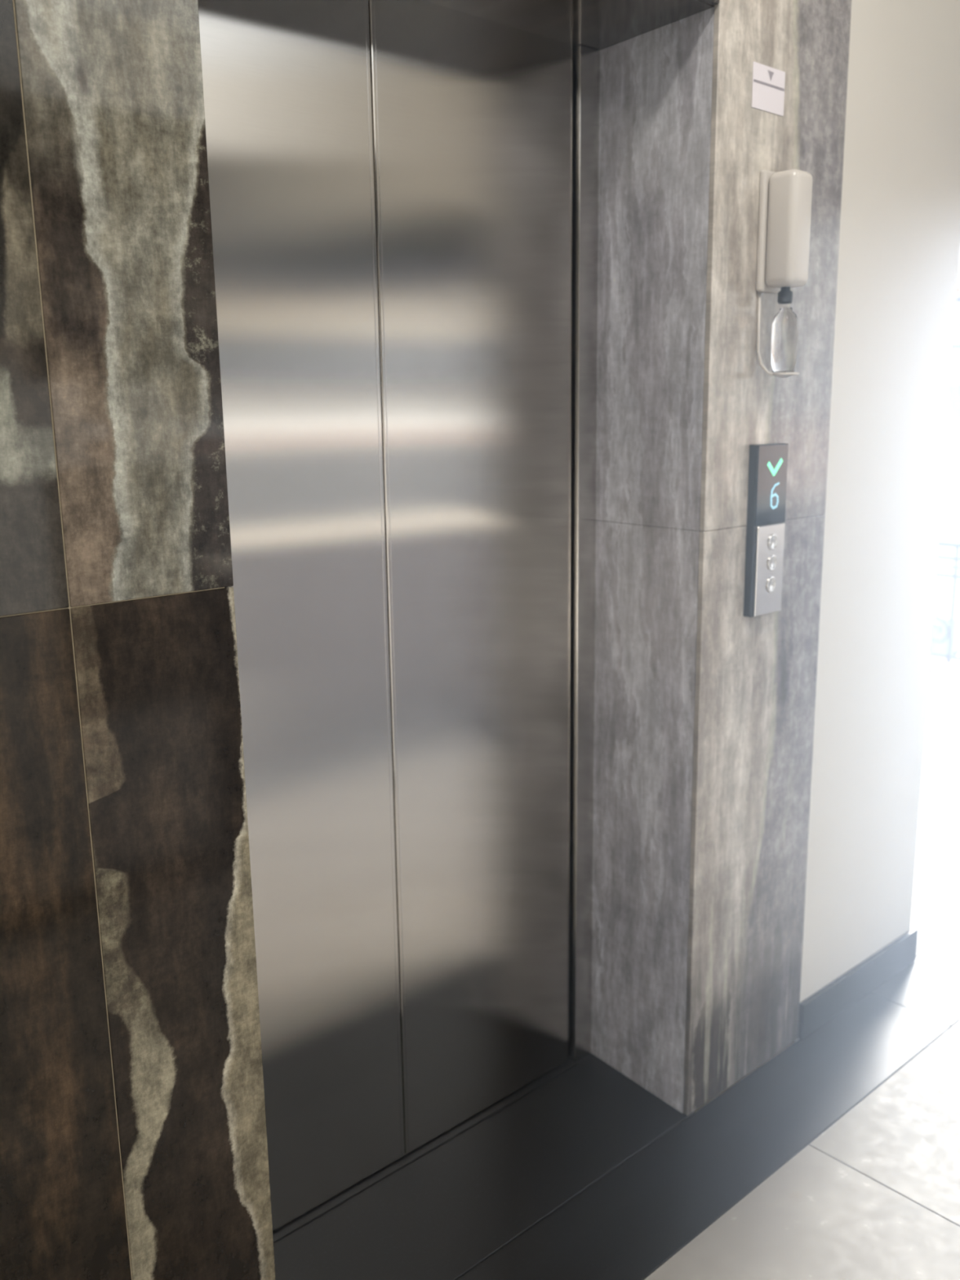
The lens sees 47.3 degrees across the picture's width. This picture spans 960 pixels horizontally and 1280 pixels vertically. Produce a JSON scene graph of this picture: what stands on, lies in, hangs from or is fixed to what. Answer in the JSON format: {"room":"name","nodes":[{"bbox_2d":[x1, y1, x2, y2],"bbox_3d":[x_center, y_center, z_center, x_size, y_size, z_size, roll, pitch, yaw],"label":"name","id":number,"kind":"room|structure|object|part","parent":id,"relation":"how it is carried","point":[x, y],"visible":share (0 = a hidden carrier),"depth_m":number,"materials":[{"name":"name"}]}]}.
{"room":"elevator lobby","nodes":[
{"label":"elevator lobby","id":0,"kind":"room"},
{"bbox_2d":[0,0,719,1279],"bbox_3d":[-1.125,-0.314,1.101,3.661,3.212,0.663,-11,16,-41],"label":"wall","id":1,"kind":"structure","parent":0,"point":[134,1145],"depth_m":1.34,"materials":[{"name":"stone"}]},
{"bbox_2d":[197,0,599,1242],"bbox_3d":[-0.215,-0.013,1.999,1.196,2.200,0.080,-11,16,-41],"label":"door","id":2,"kind":"structure","parent":1,"relation":"in","point":[404,193],"depth_m":2.03,"materials":[{"name":"silver metal"}]},
{"bbox_3d":[-0.418,0.027,1.817,0.644,2.196,0.035,-11,16,-41],"label":"panel","id":3,"kind":"part","parent":2,"relation":"part of","materials":[{"name":"silver metal"}]},
{"bbox_3d":[-0.163,1.055,2.261,0.982,0.002,0.080,-11,16,-41],"label":"sill","id":4,"kind":"part","parent":2,"relation":"part of","materials":[{"name":"black metal"}]},
{"bbox_3d":[0.002,-0.057,2.187,0.485,2.196,0.035,-11,16,-41],"label":"panel","id":5,"kind":"part","parent":2,"relation":"part of","materials":[{"name":"silver metal"}]},
{"bbox_3d":[0.215,-0.086,2.365,0.057,2.178,0.042,-11,16,-41],"label":"frame","id":6,"kind":"part","parent":2,"relation":"part of","materials":[{"name":"silver metal"}]},
{"bbox_2d":[273,671,959,1279],"bbox_3d":[1.089,1.821,2.430,8.050,1.600,6.350,-11,16,-41],"label":"floor","id":7,"kind":"structure","parent":0,"point":[837,1157],"depth_m":2.19,"materials":[{"name":"tile"}]},
{"bbox_2d":[928,540,959,675],"bbox_3d":[3.383,-0.025,5.351,0.140,0.736,4.669,-11,16,-41],"label":"terrace railing","id":8,"kind":"object","parent":7,"relation":"on","point":[948,666],"visible":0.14,"depth_m":6.15,"materials":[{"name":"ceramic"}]},
{"bbox_3d":[3.385,0.255,5.396,0.020,0.020,4.650,-11,16,-41],"label":"rail","id":9,"kind":"part","parent":8,"relation":"part of","materials":[{"name":"paint"}]},
{"bbox_3d":[3.379,-0.195,5.301,0.024,0.024,4.650,-11,16,-41],"label":"rail","id":10,"kind":"part","parent":8,"relation":"part of","materials":[{"name":"paint"}]},
{"bbox_3d":[3.379,-0.244,5.290,0.020,0.020,4.650,-11,16,-41],"label":"rail","id":11,"kind":"part","parent":8,"relation":"part of","materials":[{"name":"paint"}]},
{"bbox_3d":[3.378,-0.293,5.280,0.026,0.026,4.650,-11,16,-41],"label":"rail","id":12,"kind":"part","parent":8,"relation":"part of","materials":[{"name":"paint"}]},
{"bbox_3d":[3.377,-0.366,5.264,0.032,0.032,4.650,-11,16,-41],"label":"rail","id":13,"kind":"part","parent":8,"relation":"part of","materials":[{"name":"paint"}]},
{"bbox_3d":[2.648,-0.198,6.131,0.018,0.670,0.018,-11,16,-41],"label":"post","id":14,"kind":"part","parent":8,"relation":"part of","materials":[{"name":"paint"}]},
{"bbox_2d":[591,0,851,1115],"bbox_3d":[0.363,-0.612,2.409,0.431,3.212,0.663,-11,16,-41],"label":"wall column","id":15,"kind":"structure","parent":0,"point":[704,709],"depth_m":2.23,"materials":[{"name":"tile"}]},
{"bbox_2d":[743,443,788,617],"bbox_3d":[0.579,-0.222,2.213,0.105,0.343,0.025,-11,16,-41],"label":"panel","id":16,"kind":"object","parent":15,"relation":"attached to","point":[768,463],"visible":1,"depth_m":2.20,"materials":[{"name":"plastic"}]},
{"bbox_3d":[0.589,-0.143,2.228,0.095,0.181,0.004,-11,16,-41],"label":"button plate","id":17,"kind":"part","parent":16,"relation":"part of","materials":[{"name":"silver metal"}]},
{"bbox_3d":[0.583,-0.310,2.189,0.104,0.159,0.004,-11,16,-41],"label":"display glass","id":18,"kind":"part","parent":16,"relation":"part of","materials":[{"name":"black glass"}]},
{"bbox_2d":[751,61,785,115],"bbox_3d":[0.535,-1.020,2.029,0.103,0.077,0.002,-11,16,-41],"label":"sticker","id":19,"kind":"object","parent":15,"relation":"attached to","point":[768,82],"visible":1,"depth_m":2.03,"materials":[{"name":"paper"}]},
{"bbox_2d":[755,168,812,377],"bbox_3d":[0.578,-0.693,2.083,0.074,0.379,0.079,-11,16,-41],"label":"wall dispenser","id":20,"kind":"object","parent":15,"relation":"attached to","point":[784,212],"visible":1,"depth_m":2.05,"materials":[{"name":"white plastic"}]},
{"bbox_3d":[0.555,-0.777,2.090,0.074,0.217,0.012,-11,16,-41],"label":"plate","id":21,"kind":"part","parent":20,"relation":"part of","materials":[{"name":"white plastic"}]},
{"bbox_2d":[770,307,799,377],"bbox_3d":[0.585,-0.570,2.104,0.050,0.130,0.050,-11,16,-41],"label":"clear bottle","id":22,"kind":"object","parent":20,"relation":"on","point":[784,328],"depth_m":2.09,"materials":[{"name":"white plastic"}]},
{"bbox_2d":[794,0,959,1041],"bbox_3d":[0.035,-0.836,3.486,0.555,3.212,2.727,-11,16,-41],"label":"wall","id":23,"kind":"structure","parent":0,"point":[899,251],"depth_m":2.54,"materials":[{"name":"beige paint"}]},
{"bbox_2d":[797,926,918,1039],"bbox_3d":[0.100,0.684,3.770,0.568,0.094,2.641,-11,16,-41],"label":"baseboard","id":24,"kind":"structure","parent":23,"relation":"attached to","point":[817,1010],"depth_m":2.78,"materials":[{"name":"black stone"}]}
]}

